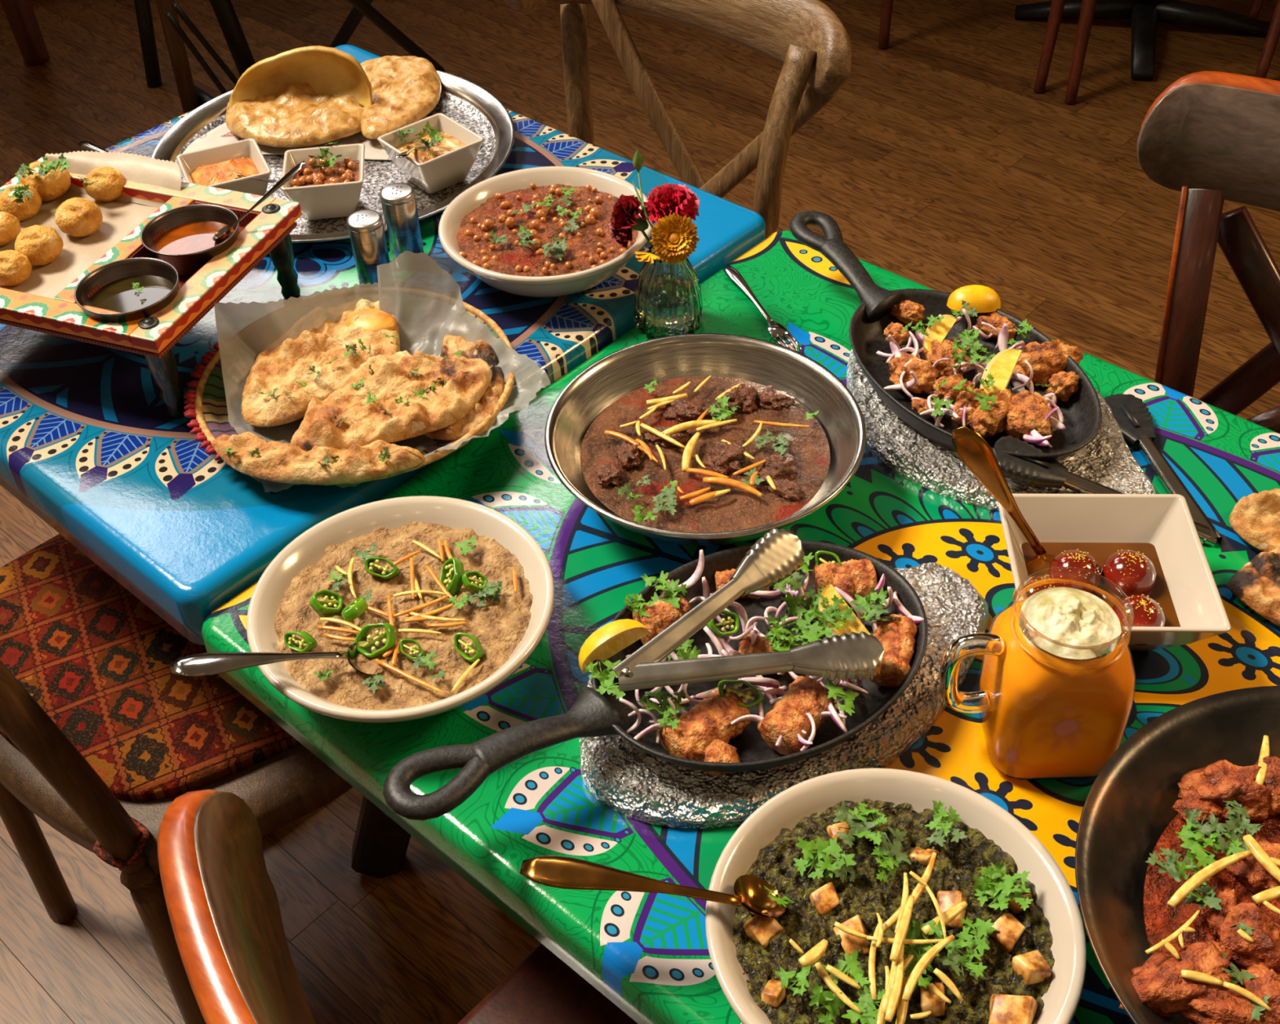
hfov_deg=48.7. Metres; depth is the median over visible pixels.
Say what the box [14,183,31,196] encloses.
leaf
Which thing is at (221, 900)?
dining chair
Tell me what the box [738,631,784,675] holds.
piece
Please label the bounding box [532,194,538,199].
chickpea
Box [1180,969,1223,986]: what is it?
ginger root
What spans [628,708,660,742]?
onion slice
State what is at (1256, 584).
naan
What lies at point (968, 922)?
leaf
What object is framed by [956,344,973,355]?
leaf
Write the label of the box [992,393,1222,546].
tongs
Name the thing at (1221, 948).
chicken piece
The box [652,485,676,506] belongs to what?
leaf
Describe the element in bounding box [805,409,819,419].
leaf
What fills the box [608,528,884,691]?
tongs
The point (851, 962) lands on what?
leaf
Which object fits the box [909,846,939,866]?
cheese cube
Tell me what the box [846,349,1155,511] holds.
trivet
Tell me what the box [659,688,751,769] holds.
piece
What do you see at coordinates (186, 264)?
sauce bowl
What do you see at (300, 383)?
leaf
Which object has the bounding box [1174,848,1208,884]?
leaf
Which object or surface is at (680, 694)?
leaf
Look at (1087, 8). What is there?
bentwood chair
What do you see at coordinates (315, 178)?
chickpea
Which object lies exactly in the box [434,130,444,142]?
leaf
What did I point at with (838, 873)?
leaf
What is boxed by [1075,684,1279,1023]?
pan
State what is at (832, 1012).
leaf
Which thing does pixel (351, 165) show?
chickpea
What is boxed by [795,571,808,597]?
onion slice
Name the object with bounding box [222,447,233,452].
leaf
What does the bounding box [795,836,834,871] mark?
leaf
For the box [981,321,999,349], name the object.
onion slice
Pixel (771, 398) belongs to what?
meat chunk
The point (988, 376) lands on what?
leaf
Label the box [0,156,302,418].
stand
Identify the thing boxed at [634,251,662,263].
flower
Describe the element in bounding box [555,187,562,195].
chickpea
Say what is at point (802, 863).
leaf
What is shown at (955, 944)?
leaf
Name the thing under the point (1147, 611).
ball
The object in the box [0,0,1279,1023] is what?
floor
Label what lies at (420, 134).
leaf
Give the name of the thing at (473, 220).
chickpea
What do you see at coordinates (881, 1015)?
ginger root
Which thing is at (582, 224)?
chickpea
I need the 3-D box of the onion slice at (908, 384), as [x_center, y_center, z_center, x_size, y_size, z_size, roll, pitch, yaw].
[0.231,-0.118,1.245,0.029,0.031,0.013,27,50,28]
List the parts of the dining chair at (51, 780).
post, post, seat frame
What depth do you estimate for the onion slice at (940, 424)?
1.23 m
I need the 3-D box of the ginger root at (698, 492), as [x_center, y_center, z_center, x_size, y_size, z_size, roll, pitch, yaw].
[0.045,-0.015,1.144,0.027,0.004,0.005,-17,45,-15]
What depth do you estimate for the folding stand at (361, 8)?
3.38 m
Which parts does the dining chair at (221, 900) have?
rail, rail, post, seat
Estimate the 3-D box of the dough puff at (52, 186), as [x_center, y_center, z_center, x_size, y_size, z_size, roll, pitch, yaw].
[-0.593,-0.329,1.409,0.046,0.036,0.047,32,53,32]
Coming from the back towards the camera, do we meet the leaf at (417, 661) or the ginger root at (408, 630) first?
the ginger root at (408, 630)
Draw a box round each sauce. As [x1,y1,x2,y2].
[85,275,174,312]
[151,221,235,253]
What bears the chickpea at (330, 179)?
on the curry at (337, 165)
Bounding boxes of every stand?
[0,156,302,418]
[328,0,444,71]
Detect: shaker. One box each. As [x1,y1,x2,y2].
[346,208,390,284]
[379,182,424,261]
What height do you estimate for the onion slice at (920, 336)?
0.014 m
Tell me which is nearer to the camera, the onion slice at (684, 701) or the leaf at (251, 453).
the onion slice at (684, 701)
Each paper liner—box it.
[0,150,181,298]
[182,115,482,159]
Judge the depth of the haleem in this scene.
1.06 m
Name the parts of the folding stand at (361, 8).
leg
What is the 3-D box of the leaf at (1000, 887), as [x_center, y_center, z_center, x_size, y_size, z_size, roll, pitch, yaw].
[0.221,0.227,0.865,0.017,0.015,0.025,27,50,28]
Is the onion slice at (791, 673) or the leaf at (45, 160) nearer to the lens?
the onion slice at (791, 673)
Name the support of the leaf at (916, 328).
on the onion slice
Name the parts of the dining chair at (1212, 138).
post, rail, rail, seat rail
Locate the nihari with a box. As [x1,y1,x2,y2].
[580,376,830,532]
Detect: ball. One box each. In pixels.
[1012,574,1062,603]
[1048,548,1101,594]
[1101,549,1156,597]
[1111,594,1165,645]
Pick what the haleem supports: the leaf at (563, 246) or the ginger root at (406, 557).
the ginger root at (406, 557)
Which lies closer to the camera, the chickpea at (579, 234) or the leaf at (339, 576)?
the leaf at (339, 576)
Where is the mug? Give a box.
[939,566,1136,780]
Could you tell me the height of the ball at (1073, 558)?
0.037 m
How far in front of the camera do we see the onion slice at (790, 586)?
1.08 m
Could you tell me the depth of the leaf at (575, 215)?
1.43 m
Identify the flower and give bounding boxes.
[608,194,657,255]
[639,182,700,223]
[649,212,700,264]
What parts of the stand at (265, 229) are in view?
leg, leg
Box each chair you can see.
[0,659,352,1023]
[133,0,255,113]
[157,789,637,1023]
[504,0,851,237]
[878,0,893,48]
[1033,0,1097,103]
[1137,71,1279,433]
[1247,0,1279,78]
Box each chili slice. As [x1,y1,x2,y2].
[440,557,464,596]
[453,631,484,662]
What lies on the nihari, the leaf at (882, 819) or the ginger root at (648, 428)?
the ginger root at (648, 428)
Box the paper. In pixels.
[213,250,550,492]
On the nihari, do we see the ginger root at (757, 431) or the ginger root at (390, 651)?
the ginger root at (757, 431)
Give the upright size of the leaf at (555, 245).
0.010 m
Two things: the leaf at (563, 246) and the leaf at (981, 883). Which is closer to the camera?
the leaf at (981, 883)
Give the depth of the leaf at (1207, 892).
0.84 m
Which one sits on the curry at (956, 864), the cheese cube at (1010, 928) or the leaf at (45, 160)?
the cheese cube at (1010, 928)
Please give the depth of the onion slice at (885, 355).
1.30 m
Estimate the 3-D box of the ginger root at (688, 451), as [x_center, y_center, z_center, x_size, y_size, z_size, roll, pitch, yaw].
[0.042,-0.051,1.183,0.009,0.005,0.049,9,45,12]
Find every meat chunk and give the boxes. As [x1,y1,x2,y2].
[594,463,626,485]
[616,440,645,469]
[642,425,692,448]
[660,398,722,422]
[703,441,747,475]
[718,382,759,413]
[755,452,797,483]
[756,385,795,409]
[766,478,805,499]
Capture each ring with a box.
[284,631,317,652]
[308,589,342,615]
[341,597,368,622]
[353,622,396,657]
[364,557,399,579]
[399,638,425,661]
[461,570,487,592]
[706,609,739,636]
[717,680,764,707]
[814,550,842,566]
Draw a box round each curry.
[292,160,359,186]
[395,131,466,163]
[456,183,638,276]
[733,798,1054,1023]
[1143,813,1279,1023]
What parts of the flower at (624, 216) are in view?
stem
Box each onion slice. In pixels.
[618,697,641,733]
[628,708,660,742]
[633,722,672,740]
[635,688,664,709]
[645,658,670,696]
[648,697,675,723]
[649,695,695,706]
[657,578,671,599]
[662,657,686,705]
[669,650,684,692]
[670,697,688,715]
[677,549,704,588]
[683,683,711,703]
[688,595,705,603]
[695,684,726,700]
[697,653,722,657]
[702,576,710,598]
[702,625,724,655]
[705,642,712,653]
[710,592,725,626]
[711,635,733,652]
[720,648,742,686]
[722,624,754,639]
[724,608,733,642]
[727,649,745,677]
[728,601,747,631]
[730,714,773,734]
[736,687,773,700]
[737,676,780,688]
[745,616,764,631]
[748,589,782,598]
[750,629,757,644]
[752,622,765,636]
[753,684,777,698]
[754,675,786,689]
[757,687,785,717]
[764,606,777,628]
[768,696,782,706]
[773,601,811,617]
[775,588,809,608]
[775,729,806,746]
[778,616,801,627]
[785,568,799,596]
[788,671,822,682]
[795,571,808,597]
[796,580,808,619]
[797,733,812,745]
[800,712,815,751]
[806,711,847,740]
[809,675,822,680]
[824,678,841,691]
[826,702,847,733]
[834,586,865,625]
[834,696,844,724]
[838,680,868,693]
[844,677,853,684]
[853,676,862,686]
[871,586,893,608]
[871,615,877,631]
[873,573,884,603]
[875,336,911,359]
[883,371,917,390]
[886,346,919,363]
[887,334,902,352]
[889,340,900,358]
[892,591,912,616]
[897,613,924,624]
[899,370,913,397]
[907,330,918,355]
[911,346,924,354]
[915,330,924,343]
[919,407,958,417]
[926,394,938,418]
[933,357,949,367]
[933,416,944,427]
[934,409,952,426]
[943,395,972,410]
[948,336,962,344]
[952,315,962,325]
[953,360,964,373]
[960,361,985,372]
[960,361,985,374]
[961,405,966,426]
[962,308,971,330]
[971,359,980,373]
[972,325,992,338]
[972,372,982,386]
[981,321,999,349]
[998,323,1008,351]
[1009,373,1034,393]
[1010,340,1025,349]
[1011,370,1025,391]
[1012,360,1033,390]
[1022,434,1051,443]
[1029,428,1049,446]
[1042,392,1057,408]
[1042,405,1059,448]
[1044,396,1063,431]
[1049,416,1065,429]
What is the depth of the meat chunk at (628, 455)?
1.19 m
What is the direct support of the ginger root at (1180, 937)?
on the ginger root at (1180, 930)
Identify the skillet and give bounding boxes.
[382,540,928,820]
[789,210,1102,461]
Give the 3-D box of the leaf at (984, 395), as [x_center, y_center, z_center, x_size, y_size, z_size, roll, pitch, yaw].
[0.289,-0.100,1.206,0.015,0.010,0.015,3,43,6]
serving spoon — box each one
[169,640,382,675]
[212,160,305,242]
[236,174,277,182]
[394,137,420,157]
[520,855,785,917]
[951,426,1055,564]
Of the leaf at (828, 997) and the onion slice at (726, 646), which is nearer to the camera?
the leaf at (828, 997)
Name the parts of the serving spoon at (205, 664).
handle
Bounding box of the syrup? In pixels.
[1021,542,1180,626]
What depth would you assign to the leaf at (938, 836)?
0.89 m
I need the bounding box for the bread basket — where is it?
[183,301,515,484]
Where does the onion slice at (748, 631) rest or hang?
in the skillet at (593, 713)
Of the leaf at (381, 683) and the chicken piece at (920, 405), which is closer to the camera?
the leaf at (381, 683)
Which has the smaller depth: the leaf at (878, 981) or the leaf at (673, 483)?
the leaf at (878, 981)
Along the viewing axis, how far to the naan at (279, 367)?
1.26 m
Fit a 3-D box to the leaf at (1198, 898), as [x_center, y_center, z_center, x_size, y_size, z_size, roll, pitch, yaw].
[0.331,0.226,0.839,0.015,0.013,0.018,-13,44,-11]
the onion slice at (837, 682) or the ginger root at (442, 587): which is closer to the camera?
the onion slice at (837, 682)
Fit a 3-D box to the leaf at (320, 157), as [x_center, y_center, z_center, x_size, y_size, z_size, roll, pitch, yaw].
[-0.348,-0.380,1.520,0.018,0.014,0.016,-8,43,-6]
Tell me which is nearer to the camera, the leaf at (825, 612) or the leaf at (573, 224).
the leaf at (825, 612)
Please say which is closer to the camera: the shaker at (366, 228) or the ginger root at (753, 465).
the ginger root at (753, 465)
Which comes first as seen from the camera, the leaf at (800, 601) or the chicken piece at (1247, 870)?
the chicken piece at (1247, 870)
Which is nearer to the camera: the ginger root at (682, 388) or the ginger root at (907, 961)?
the ginger root at (907, 961)
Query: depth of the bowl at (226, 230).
1.33 m
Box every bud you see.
[631,149,653,228]
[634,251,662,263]
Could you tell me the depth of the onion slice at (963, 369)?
1.27 m
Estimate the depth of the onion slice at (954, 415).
1.21 m
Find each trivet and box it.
[579,562,988,828]
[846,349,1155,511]
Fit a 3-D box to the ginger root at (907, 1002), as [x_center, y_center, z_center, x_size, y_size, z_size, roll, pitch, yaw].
[0.147,0.287,0.799,0.005,0.004,0.027,12,44,15]
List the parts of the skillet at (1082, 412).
handle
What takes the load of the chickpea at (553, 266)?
on the curry at (510, 255)
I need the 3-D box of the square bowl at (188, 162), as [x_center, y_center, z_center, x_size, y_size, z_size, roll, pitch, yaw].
[-0.448,-0.356,1.538,0.087,0.051,0.087,-18,45,-16]
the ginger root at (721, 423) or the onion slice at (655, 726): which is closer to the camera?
the onion slice at (655, 726)
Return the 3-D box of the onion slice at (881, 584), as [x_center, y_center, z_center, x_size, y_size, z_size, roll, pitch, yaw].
[0.178,0.061,1.056,0.015,0.029,0.007,-28,48,-25]
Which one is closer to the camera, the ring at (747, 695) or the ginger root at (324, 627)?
the ring at (747, 695)
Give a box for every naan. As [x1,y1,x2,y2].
[212,431,424,484]
[240,298,399,426]
[290,350,492,451]
[424,333,504,439]
[1226,545,1279,626]
[1228,488,1279,551]
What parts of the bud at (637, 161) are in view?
stem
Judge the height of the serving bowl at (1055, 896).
0.053 m
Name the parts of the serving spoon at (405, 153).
handle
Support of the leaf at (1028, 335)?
in the skillet at (1082, 412)
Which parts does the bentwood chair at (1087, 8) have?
leg, leg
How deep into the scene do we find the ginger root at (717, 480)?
1.15 m
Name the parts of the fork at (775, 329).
handle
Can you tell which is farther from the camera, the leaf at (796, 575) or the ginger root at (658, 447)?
the ginger root at (658, 447)
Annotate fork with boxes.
[78,140,108,152]
[722,265,803,351]
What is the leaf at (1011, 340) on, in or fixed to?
on the chicken piece at (1049, 357)
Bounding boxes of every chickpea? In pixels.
[291,178,300,186]
[298,177,306,185]
[302,168,308,174]
[305,175,312,183]
[306,168,311,173]
[307,158,316,166]
[312,176,320,182]
[314,178,322,185]
[317,173,324,180]
[318,157,324,165]
[320,166,327,172]
[324,168,331,173]
[328,177,334,182]
[330,178,339,182]
[337,166,345,174]
[341,173,349,181]
[343,156,351,164]
[344,168,352,174]
[346,160,355,168]
[347,173,352,180]
[459,251,466,257]
[465,229,472,235]
[470,217,476,223]
[472,260,479,266]
[473,235,479,241]
[480,223,488,230]
[480,248,486,253]
[481,256,489,262]
[482,262,489,269]
[483,218,493,229]
[483,232,491,239]
[488,244,495,250]
[491,255,499,260]
[497,192,502,199]
[497,215,503,222]
[499,201,506,209]
[505,200,511,208]
[505,216,515,227]
[506,208,515,216]
[511,228,517,233]
[513,240,519,245]
[515,195,520,199]
[515,264,522,271]
[523,265,530,271]
[528,219,539,230]
[528,228,538,239]
[529,182,536,189]
[530,200,537,207]
[531,238,542,249]
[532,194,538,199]
[535,204,542,210]
[535,208,546,218]
[535,249,541,255]
[537,248,545,254]
[539,216,546,222]
[541,266,548,274]
[544,261,551,268]
[546,207,554,214]
[548,187,555,193]
[549,184,556,189]
[549,262,556,269]
[551,217,558,222]
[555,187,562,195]
[558,232,566,239]
[559,221,566,226]
[564,261,572,268]
[565,208,572,217]
[576,231,582,236]
[579,221,586,226]
[582,250,587,256]
[584,184,591,189]
[584,213,595,224]
[586,204,592,210]
[588,256,595,263]
[589,207,599,218]
[591,186,597,192]
[594,195,601,204]
[595,227,604,236]
[595,247,602,253]
[596,241,602,247]
[599,259,605,264]
[600,251,607,258]
[608,246,614,252]
[618,248,626,254]
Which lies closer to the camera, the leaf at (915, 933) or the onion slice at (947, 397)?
the leaf at (915, 933)
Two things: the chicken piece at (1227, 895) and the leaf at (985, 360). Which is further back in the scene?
the leaf at (985, 360)
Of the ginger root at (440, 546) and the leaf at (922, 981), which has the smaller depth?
the leaf at (922, 981)
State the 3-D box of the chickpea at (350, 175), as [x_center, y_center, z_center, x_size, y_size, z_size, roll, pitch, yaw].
[-0.312,-0.358,1.513,0.008,0.008,0.009,-18,45,-16]
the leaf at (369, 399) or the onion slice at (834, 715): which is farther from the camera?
the leaf at (369, 399)
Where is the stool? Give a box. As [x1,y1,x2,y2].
[0,0,48,66]
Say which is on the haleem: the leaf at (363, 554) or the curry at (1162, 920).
the leaf at (363, 554)
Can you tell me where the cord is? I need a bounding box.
[93,816,150,868]
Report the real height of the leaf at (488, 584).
0.013 m
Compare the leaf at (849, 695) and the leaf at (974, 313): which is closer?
the leaf at (849, 695)
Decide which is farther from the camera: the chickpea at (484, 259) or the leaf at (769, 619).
the chickpea at (484, 259)
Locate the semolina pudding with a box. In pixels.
[190,156,258,185]
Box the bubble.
[345,307,397,332]
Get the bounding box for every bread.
[225,83,364,146]
[229,45,373,110]
[360,55,441,138]
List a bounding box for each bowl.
[74,257,178,322]
[140,203,239,276]
[176,137,271,195]
[212,225,231,242]
[246,495,554,722]
[280,142,364,219]
[346,640,382,675]
[377,112,484,193]
[438,165,653,297]
[544,333,866,546]
[705,768,1086,1023]
[733,874,785,917]
[996,493,1231,650]
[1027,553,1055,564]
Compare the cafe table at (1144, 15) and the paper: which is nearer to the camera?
the paper
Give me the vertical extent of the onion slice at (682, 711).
0.018 m
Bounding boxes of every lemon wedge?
[578,618,649,674]
[818,582,870,635]
[922,314,957,351]
[946,284,1000,312]
[980,347,1021,395]
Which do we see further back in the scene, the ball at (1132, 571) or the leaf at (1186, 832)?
the ball at (1132, 571)
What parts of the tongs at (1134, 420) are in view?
arm, arm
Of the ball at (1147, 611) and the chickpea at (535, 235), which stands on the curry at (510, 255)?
the chickpea at (535, 235)
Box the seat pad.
[0,533,300,800]
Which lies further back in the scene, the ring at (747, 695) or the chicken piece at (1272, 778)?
the ring at (747, 695)
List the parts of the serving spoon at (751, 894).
handle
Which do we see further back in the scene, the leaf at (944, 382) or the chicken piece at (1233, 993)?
the leaf at (944, 382)
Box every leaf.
[7,188,24,198]
[8,186,25,191]
[13,185,32,203]
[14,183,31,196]
[15,163,27,178]
[17,161,34,175]
[35,160,53,174]
[37,167,45,178]
[40,156,57,172]
[52,152,68,172]
[52,159,62,168]
[58,158,70,171]
[77,175,90,181]
[82,180,98,186]
[131,281,139,288]
[134,285,143,292]
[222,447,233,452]
[248,447,262,457]
[267,387,278,397]
[294,380,306,386]
[307,154,325,160]
[308,364,317,373]
[311,160,329,168]
[313,666,334,679]
[314,369,322,380]
[319,146,328,156]
[320,149,328,158]
[323,456,333,463]
[324,154,336,166]
[324,569,342,582]
[332,577,347,591]
[342,349,351,358]
[345,343,356,355]
[350,377,364,388]
[352,542,377,562]
[357,338,367,351]
[358,589,373,600]
[360,675,385,693]
[362,555,378,562]
[364,391,377,404]
[365,674,386,688]
[368,364,373,376]
[377,453,386,462]
[379,446,391,458]
[384,333,398,337]
[394,395,403,403]
[396,131,406,143]
[403,126,417,133]
[408,368,422,375]
[411,653,429,669]
[412,389,427,398]
[413,126,427,136]
[419,138,437,146]
[420,649,437,669]
[423,120,439,138]
[424,136,435,156]
[428,668,445,679]
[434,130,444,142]
[437,378,448,385]
[446,594,470,608]
[452,349,462,356]
[454,536,476,555]
[460,545,477,551]
[466,588,486,606]
[472,582,497,597]
[481,583,502,596]
[483,580,502,601]
[488,229,502,244]
[494,233,507,244]
[510,208,520,215]
[516,230,533,239]
[516,239,537,245]
[519,224,530,231]
[521,200,535,212]
[535,201,551,206]
[541,241,559,257]
[544,193,555,202]
[544,244,563,260]
[546,235,561,242]
[554,236,568,253]
[555,204,568,216]
[556,195,573,206]
[560,186,578,195]
[563,216,579,232]
[568,208,582,218]
[582,658,621,687]
[595,664,625,698]
[614,482,635,499]
[623,593,649,617]
[626,492,642,498]
[631,502,657,524]
[632,593,651,608]
[635,474,650,485]
[636,686,665,713]
[640,570,668,591]
[643,377,657,392]
[648,578,679,608]
[651,497,676,515]
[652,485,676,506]
[654,586,677,591]
[657,693,679,719]
[657,704,679,729]
[661,480,678,494]
[663,582,687,600]
[664,638,693,660]
[664,689,685,710]
[676,646,692,658]
[680,644,701,658]
[708,395,730,417]
[711,413,728,421]
[720,407,735,416]
[728,404,740,411]
[740,467,764,486]
[753,435,770,448]
[761,429,775,440]
[763,627,782,641]
[764,613,787,626]
[764,885,796,906]
[766,632,790,648]
[767,617,800,644]
[770,621,796,626]
[770,630,797,651]
[771,431,786,447]
[772,438,788,455]
[772,634,799,651]
[773,575,803,593]
[774,964,810,995]
[780,591,813,618]
[787,570,808,584]
[787,600,817,636]
[791,613,823,644]
[793,844,824,879]
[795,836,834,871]
[799,551,813,572]
[800,626,833,642]
[803,586,824,602]
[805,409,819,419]
[807,593,833,620]
[807,604,835,630]
[808,981,851,1023]
[817,591,830,616]
[817,984,840,1022]
[822,617,848,629]
[822,836,856,878]
[822,950,870,986]
[824,680,858,715]
[829,594,855,622]
[832,853,859,883]
[833,800,875,847]
[841,984,879,1023]
[848,806,879,820]
[850,586,887,620]
[853,595,888,618]
[853,816,884,844]
[853,974,882,1001]
[857,800,881,817]
[857,988,885,1018]
[864,586,883,604]
[867,812,887,827]
[869,615,900,622]
[871,844,904,869]
[875,855,898,882]
[879,826,911,864]
[901,321,911,332]
[903,943,938,973]
[903,959,933,988]
[905,920,924,939]
[906,917,946,962]
[911,320,924,333]
[920,325,928,337]
[924,314,944,326]
[924,805,952,836]
[925,822,967,846]
[930,395,953,416]
[932,800,961,823]
[934,377,947,387]
[937,946,986,979]
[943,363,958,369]
[944,934,976,964]
[951,310,972,316]
[951,337,966,350]
[951,351,965,365]
[951,378,966,391]
[954,385,974,393]
[955,917,994,955]
[956,330,972,338]
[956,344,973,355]
[958,946,986,977]
[959,300,977,316]
[960,335,982,359]
[960,917,998,944]
[961,357,978,366]
[962,328,979,346]
[965,328,979,335]
[968,351,985,363]
[970,389,986,398]
[973,346,988,353]
[973,860,1004,903]
[973,880,1012,910]
[974,393,997,411]
[975,374,988,385]
[977,377,996,391]
[978,862,1004,888]
[981,353,995,364]
[983,865,1016,896]
[985,368,993,378]
[998,870,1030,895]
[1004,882,1033,910]
[1005,337,1022,344]
[1014,324,1032,339]
[1017,319,1033,333]
[1034,382,1058,386]
[1145,847,1181,882]
[1168,853,1196,876]
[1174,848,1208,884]
[1175,818,1204,840]
[1180,833,1221,867]
[1183,808,1226,840]
[1183,884,1222,910]
[1190,885,1207,903]
[1203,831,1225,847]
[1216,830,1244,855]
[1217,817,1248,854]
[1220,951,1257,984]
[1222,800,1249,817]
[1226,808,1260,833]
[1226,814,1263,836]
[1231,921,1254,934]
[1249,995,1271,1020]
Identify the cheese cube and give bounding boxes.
[742,910,782,947]
[761,978,786,1007]
[809,881,839,915]
[826,821,849,840]
[833,915,870,955]
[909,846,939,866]
[920,982,945,1016]
[936,890,967,928]
[988,994,1038,1023]
[990,913,1025,952]
[1007,893,1034,913]
[1012,949,1051,984]
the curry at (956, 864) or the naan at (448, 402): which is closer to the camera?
the curry at (956, 864)
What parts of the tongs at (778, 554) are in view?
arm, arm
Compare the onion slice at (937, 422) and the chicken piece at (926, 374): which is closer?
the onion slice at (937, 422)
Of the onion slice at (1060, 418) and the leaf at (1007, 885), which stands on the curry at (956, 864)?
the leaf at (1007, 885)
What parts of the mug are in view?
handle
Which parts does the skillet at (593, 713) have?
handle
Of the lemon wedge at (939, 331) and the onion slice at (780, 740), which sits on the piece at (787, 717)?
the onion slice at (780, 740)
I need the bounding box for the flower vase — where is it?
[634,244,702,338]
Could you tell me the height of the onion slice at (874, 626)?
0.022 m
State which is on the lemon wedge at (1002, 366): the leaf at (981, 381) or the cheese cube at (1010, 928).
the leaf at (981, 381)
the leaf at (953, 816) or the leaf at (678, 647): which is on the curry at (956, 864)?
the leaf at (953, 816)
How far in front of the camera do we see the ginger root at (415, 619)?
1.05 m
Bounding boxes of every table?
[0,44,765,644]
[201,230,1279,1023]
[351,795,410,878]
[1014,0,1270,80]
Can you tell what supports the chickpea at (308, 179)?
on the curry at (337, 165)
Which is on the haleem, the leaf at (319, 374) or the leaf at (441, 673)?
the leaf at (441, 673)
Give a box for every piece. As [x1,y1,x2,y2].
[631,593,691,644]
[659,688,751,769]
[696,738,740,775]
[714,568,768,599]
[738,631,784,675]
[756,675,835,755]
[812,558,877,604]
[868,613,917,687]
[884,321,909,344]
[888,352,941,394]
[890,299,925,324]
[911,398,941,416]
[922,338,970,377]
[932,373,975,404]
[951,385,985,426]
[968,388,1016,437]
[972,311,1017,341]
[1004,389,1057,443]
[1008,338,1084,385]
[1044,370,1079,401]
[1119,941,1235,1017]
[1171,788,1223,826]
[1177,760,1275,822]
[1177,988,1270,1023]
[1205,886,1237,937]
[1211,940,1225,955]
[1213,902,1279,971]
[1223,982,1247,998]
[1225,834,1279,893]
[1237,961,1279,1023]
[1245,755,1279,817]
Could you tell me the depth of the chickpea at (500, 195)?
1.47 m
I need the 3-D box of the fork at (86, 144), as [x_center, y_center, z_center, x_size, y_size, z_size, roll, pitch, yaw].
[-0.627,-0.421,1.653,0.085,0.004,0.013,26,50,27]
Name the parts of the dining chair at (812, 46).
post, rail, post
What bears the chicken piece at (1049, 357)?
in the skillet at (1082, 412)
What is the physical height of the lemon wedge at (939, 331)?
0.028 m
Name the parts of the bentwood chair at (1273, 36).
leg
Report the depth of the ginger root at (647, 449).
1.19 m
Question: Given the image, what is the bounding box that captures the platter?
[151,70,514,243]
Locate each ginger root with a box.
[317,625,359,633]
[320,617,368,635]
[324,632,360,640]
[335,565,347,575]
[347,557,356,599]
[366,605,388,617]
[374,658,445,693]
[382,647,395,657]
[386,595,399,653]
[391,550,421,567]
[391,638,401,666]
[392,589,446,597]
[392,595,448,617]
[398,628,441,634]
[404,603,453,619]
[404,617,428,622]
[408,611,465,621]
[409,556,414,599]
[412,539,440,559]
[414,578,422,599]
[425,565,442,586]
[426,621,466,626]
[436,538,444,561]
[437,577,455,599]
[444,540,453,558]
[451,658,479,692]
[511,568,517,592]
[604,430,644,451]
[619,420,636,427]
[635,420,640,436]
[635,438,653,460]
[639,406,657,419]
[640,422,685,448]
[641,446,658,462]
[646,392,687,404]
[647,399,674,410]
[655,444,666,470]
[661,419,719,439]
[672,381,690,394]
[673,480,684,493]
[679,486,711,500]
[681,431,700,471]
[685,467,728,478]
[688,490,717,505]
[693,375,711,392]
[695,454,706,468]
[696,418,737,431]
[697,408,709,420]
[702,476,762,497]
[713,488,730,497]
[715,382,744,400]
[720,439,755,459]
[732,459,766,475]
[742,422,762,447]
[750,471,758,485]
[754,420,808,426]
[766,475,776,489]
[788,938,804,954]
[798,938,828,967]
[814,962,862,1013]
[825,964,860,989]
[834,921,866,938]
[866,935,943,944]
[868,919,883,999]
[875,912,883,947]
[876,994,884,1023]
[880,960,893,1014]
[882,852,936,932]
[883,965,889,1023]
[884,958,903,1022]
[889,894,914,961]
[891,943,904,987]
[893,872,908,933]
[895,1001,908,1023]
[896,976,906,1023]
[902,934,955,1001]
[903,954,913,973]
[909,871,928,886]
[910,1010,931,1018]
[920,901,967,935]
[924,885,946,938]
[928,982,951,1003]
[933,968,962,1000]
[1145,909,1199,954]
[1161,938,1180,959]
[1167,849,1252,908]
[1177,933,1184,947]
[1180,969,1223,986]
[1182,926,1195,932]
[1222,981,1271,1011]
[1236,928,1253,942]
[1242,834,1279,881]
[1252,885,1279,903]
[1255,734,1269,785]
[1262,900,1279,915]
[1270,857,1279,866]
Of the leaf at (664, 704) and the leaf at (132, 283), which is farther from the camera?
the leaf at (132, 283)
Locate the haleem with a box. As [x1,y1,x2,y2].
[273,521,533,710]
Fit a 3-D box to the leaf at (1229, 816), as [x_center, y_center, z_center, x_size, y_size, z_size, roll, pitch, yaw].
[0.370,0.195,0.875,0.020,0.009,0.019,31,52,31]
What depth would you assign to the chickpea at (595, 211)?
1.44 m
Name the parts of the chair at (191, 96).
leg, leg, rod, rod, leg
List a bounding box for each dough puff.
[0,183,41,221]
[0,211,21,245]
[0,249,31,285]
[14,224,63,265]
[20,161,71,201]
[54,196,102,236]
[83,166,124,201]
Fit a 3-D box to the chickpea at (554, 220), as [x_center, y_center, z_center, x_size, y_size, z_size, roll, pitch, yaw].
[-0.086,-0.297,1.440,0.008,0.007,0.007,9,44,12]
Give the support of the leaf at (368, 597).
on the haleem

